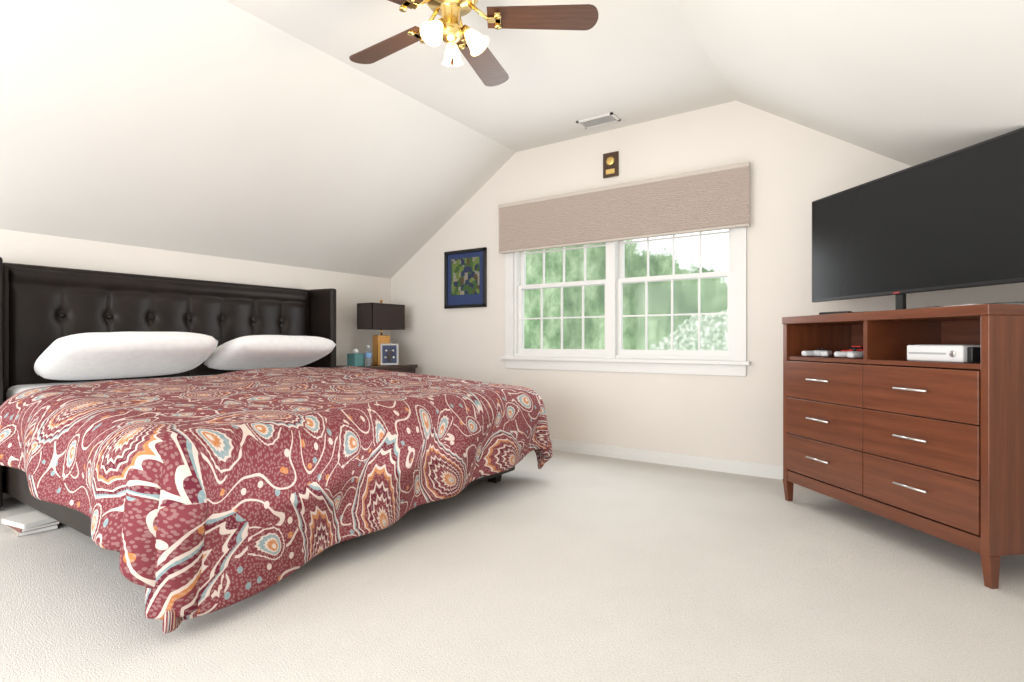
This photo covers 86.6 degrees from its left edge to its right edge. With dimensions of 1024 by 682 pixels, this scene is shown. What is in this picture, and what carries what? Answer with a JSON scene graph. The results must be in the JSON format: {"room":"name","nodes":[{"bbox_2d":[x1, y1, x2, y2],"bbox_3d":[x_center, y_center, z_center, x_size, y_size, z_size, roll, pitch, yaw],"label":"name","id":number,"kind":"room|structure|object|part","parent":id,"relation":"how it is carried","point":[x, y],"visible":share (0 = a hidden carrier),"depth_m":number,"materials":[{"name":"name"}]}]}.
{"room":"bedroom","nodes":[
{"label":"bedroom","id":0,"kind":"room"},
{"bbox_2d":[0,229,390,365],"bbox_3d":[-3.148,0.020,3.734,0.160,1.961,6.375,0,0,34],"label":"wall","id":1,"kind":"structure","parent":0,"point":[27,248],"depth_m":4.50,"materials":[{"name":"paint"}]},
{"bbox_2d":[3,493,10,498],"bbox_3d":[-3.072,0.953,3.683,0.022,0.095,6.055,0,0,34],"label":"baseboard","id":2,"kind":"structure","parent":1,"relation":"attached to","point":[5,496],"depth_m":3.45,"materials":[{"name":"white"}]},
{"bbox_2d":[0,0,515,278],"bbox_3d":[-2.438,-1.283,3.253,1.885,1.275,6.375,0,0,34],"label":"ceiling","id":3,"kind":"structure","parent":0,"point":[220,128],"depth_m":3.61,"materials":[{"name":"paint"}]},
{"bbox_2d":[224,0,735,151],"bbox_3d":[-0.829,-1.880,2.164,2.000,0.120,6.375,0,0,34],"label":"ceiling","id":4,"kind":"structure","parent":0,"point":[629,62],"depth_m":3.59,"materials":[{"name":"paint"}]},
{"bbox_2d":[349,0,598,86],"bbox_3d":[-0.222,-1.523,2.446,1.220,0.590,1.274,0,0,0],"label":"ceiling fan","id":5,"kind":"object","parent":4,"relation":"hanging from","point":[452,31],"visible":1,"depth_m":2.46,"materials":[{"name":"brown wood"}]},
{"bbox_3d":[-0.604,-1.456,2.208,0.456,0.034,0.376,0,0,0],"label":"blade","id":6,"kind":"part","parent":5,"relation":"part of","materials":[{"name":"brown wood"}]},
{"bbox_3d":[-0.604,-1.456,2.683,0.456,0.034,0.376,0,0,0],"label":"blade","id":7,"kind":"part","parent":5,"relation":"part of","materials":[{"name":"brown wood"}]},
{"bbox_3d":[-0.268,-1.542,2.446,0.443,0.553,0.462,0,0,0],"label":"motor","id":8,"kind":"part","parent":5,"relation":"part of","materials":[{"name":"gold metal"}]},
{"bbox_3d":[-0.250,-1.341,2.454,0.295,0.114,0.334,0,0,0],"label":"lamp shade","id":9,"kind":"part","parent":5,"relation":"part of","materials":[{"name":"white glass"}]},
{"bbox_3d":[-0.149,-1.456,2.058,0.265,0.034,0.498,0,0,0],"label":"blade","id":10,"kind":"part","parent":5,"relation":"part of","materials":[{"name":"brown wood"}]},
{"bbox_3d":[-0.149,-1.456,2.833,0.264,0.034,0.498,0,0,0],"label":"blade","id":11,"kind":"part","parent":5,"relation":"part of","materials":[{"name":"brown wood"}]},
{"bbox_3d":[0.139,-1.456,2.446,0.500,0.034,0.144,0,0,0],"label":"blade","id":12,"kind":"part","parent":5,"relation":"part of","materials":[{"name":"brown wood"}]},
{"bbox_2d":[576,112,620,128],"bbox_3d":[0.712,-1.813,4.476,0.320,0.013,0.170,0,0,34],"label":"ceiling vent","id":13,"kind":"object","parent":4,"relation":"in","point":[600,120],"visible":0.96,"depth_m":4.47,"materials":[{"name":"white metal"}]},
{"bbox_2d":[0,450,1023,681],"bbox_3d":[-0.817,1.060,2.156,5.790,0.120,6.375,0,0,34],"label":"floor","id":14,"kind":"structure","parent":0,"point":[560,566],"depth_m":2.09,"materials":[{"name":"carpet"}]},
{"bbox_2d":[1,510,58,536],"bbox_3d":[-2.549,0.966,2.883,0.261,0.067,0.204,0,0,34],"label":"books","id":15,"kind":"object","parent":14,"relation":"on","point":[33,522],"visible":0.88,"depth_m":2.83,"materials":[{"name":"beige paper"}]},
{"bbox_2d":[0,257,551,633],"bbox_3d":[-1.507,0.253,3.575,2.709,1.495,2.764,0,0,34],"label":"bed","id":16,"kind":"object","parent":14,"relation":"on","point":[186,449],"visible":1,"depth_m":2.63,"materials":[{"name":"fabric"}]},
{"bbox_2d":[33,331,218,380],"bbox_3d":[-2.537,0.097,3.638,0.534,0.320,1.000,0,0,34],"label":"pillow","id":17,"kind":"object","parent":16,"relation":"on","point":[95,355],"depth_m":3.47,"materials":[{"name":"fabric"}]},
{"bbox_2d":[203,334,336,370],"bbox_3d":[-1.965,0.098,4.482,0.552,0.292,1.000,0,0,34],"label":"pillow","id":18,"kind":"object","parent":16,"relation":"on","point":[253,352],"depth_m":4.27,"materials":[{"name":"fabric"}]},
{"bbox_2d":[336,364,417,373],"bbox_3d":[-1.412,0.625,5.618,0.542,0.750,0.740,0,0,34],"label":"nightstand","id":19,"kind":"object","parent":14,"relation":"on","point":[408,368],"visible":0.17,"depth_m":5.54,"materials":[{"name":"brown wood"}]},
{"bbox_2d":[347,349,364,365],"bbox_3d":[-1.548,0.164,5.383,0.120,0.171,0.120,0,0,34],"label":"tissue box","id":20,"kind":"object","parent":19,"relation":"on","point":[355,358],"visible":0.98,"depth_m":5.35,"materials":[{"name":"teal cardboard"}]},
{"bbox_2d":[365,345,371,365],"bbox_3d":[-1.429,0.146,5.399,0.065,0.206,0.065,0,0,34],"label":"bottle","id":21,"kind":"object","parent":19,"relation":"on","point":[368,357],"visible":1,"depth_m":5.38,"materials":[{"name":"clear plastic"}]},
{"bbox_2d":[357,300,404,364],"bbox_3d":[-1.371,-0.091,5.698,0.230,0.680,0.450,0,0,34],"label":"lamp","id":22,"kind":"object","parent":19,"relation":"on","point":[381,316],"visible":0.81,"depth_m":5.61,"materials":[{"name":"brown fabric"}]},
{"bbox_3d":[-1.371,-0.254,5.698,0.230,0.265,0.450,0,0,34],"label":"lamp shade","id":23,"kind":"part","parent":22,"relation":"part of","materials":[{"name":"fabric"}]},
{"bbox_2d":[380,343,398,364],"bbox_3d":[-1.253,0.137,5.555,0.180,0.224,0.086,0,0,-14],"label":"photo frame","id":24,"kind":"object","parent":19,"relation":"on","point":[388,353],"visible":1,"depth_m":5.56,"materials":[{"name":"silver metal"}]},
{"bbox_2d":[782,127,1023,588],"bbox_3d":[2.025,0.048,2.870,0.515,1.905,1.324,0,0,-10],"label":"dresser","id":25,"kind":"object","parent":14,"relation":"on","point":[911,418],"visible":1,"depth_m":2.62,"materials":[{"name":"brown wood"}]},
{"bbox_3d":[1.792,0.450,2.796,0.031,0.462,0.758,0,0,-10],"label":"handle","id":26,"kind":"part","parent":25,"relation":"part of","materials":[{"name":"silver metal"}]},
{"bbox_3d":[2.044,0.345,2.840,0.448,0.900,0.025,0,0,-10],"label":"panel","id":27,"kind":"part","parent":25,"relation":"part of","materials":[{"name":"brown wood"}]},
{"bbox_3d":[2.026,0.460,2.837,0.444,0.673,1.172,0,0,-10],"label":"drawer","id":28,"kind":"part","parent":25,"relation":"part of","materials":[{"name":"brown wood"}]},
{"bbox_2d":[811,127,1023,315],"bbox_3d":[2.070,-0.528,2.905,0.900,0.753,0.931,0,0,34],"label":"tv","id":29,"kind":"object","parent":25,"relation":"on","point":[954,220],"depth_m":2.72,"materials":[{"name":"black plastic"}]},
{"bbox_2d":[391,101,1023,465],"bbox_3d":[0.925,-0.410,4.729,5.470,2.820,0.160,0,0,34],"label":"wall","id":30,"kind":"structure","parent":0,"point":[796,170],"depth_m":4.35,"materials":[{"name":"paint"}]},
{"bbox_2d":[444,247,486,308],"bbox_3d":[-0.482,-0.637,5.566,0.540,0.595,0.028,0,0,34],"label":"picture","id":31,"kind":"object","parent":30,"relation":"attached to","point":[465,278],"visible":0.98,"depth_m":5.56,"materials":[{"name":"black"}]},
{"bbox_2d":[451,256,479,295],"bbox_3d":[-0.481,-0.662,5.568,0.370,0.375,0.002,0,0,34],"label":"art","id":32,"kind":"object","parent":31,"relation":"attached to","point":[465,270],"depth_m":5.56},
{"bbox_2d":[603,151,618,177],"bbox_3d":[0.847,-1.515,4.667,0.140,0.210,0.027,0,0,34],"label":"plaque","id":33,"kind":"object","parent":30,"relation":"attached to","point":[611,164],"visible":1,"depth_m":4.66,"materials":[{"name":"brown wood"}]},
{"bbox_2d":[498,161,749,253],"bbox_3d":[0.816,-1.080,4.630,2.258,0.470,0.064,0,0,34],"label":"window blind","id":34,"kind":"object","parent":30,"relation":"attached to","point":[710,199],"visible":1,"depth_m":4.48,"materials":[{"name":"beige fabric"}]},
{"bbox_2d":[501,227,750,375],"bbox_3d":[0.877,-0.520,4.720,2.250,1.570,0.210,0,0,34],"label":"window","id":35,"kind":"structure","parent":30,"relation":"in","point":[613,356],"depth_m":4.65,"materials":[{"name":"white wood"}]},
{"bbox_3d":[0.898,-0.542,4.751,1.896,1.231,0.043,0,0,34],"label":"glass","id":36,"kind":"part","parent":35,"relation":"part of","materials":[{"name":"clear glass"}]},
{"bbox_2d":[551,439,782,479],"bbox_3d":[0.875,0.953,4.654,5.470,0.095,0.022,0,0,34],"label":"baseboard","id":37,"kind":"structure","parent":30,"relation":"attached to","point":[731,466],"depth_m":4.36,"materials":[{"name":"white wood"}]},
{"bbox_2d":[676,0,1023,165],"bbox_3d":[0.792,-1.274,1.067,1.915,1.294,6.375,0,0,34],"label":"ceiling","id":38,"kind":"structure","parent":0,"point":[912,82],"depth_m":2.54,"materials":[{"name":"paint"}]},
{"label":"outside","id":39,"kind":"structure","parent":0,"visible":0},
{"bbox_2d":[524,229,728,350],"bbox_3d":[2.662,-1.200,7.321,14.000,8.000,0.001,0,0,34],"label":"window glass","id":40,"kind":"object","parent":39,"point":[688,263],"depth_m":7.87,"materials":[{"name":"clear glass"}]}
]}

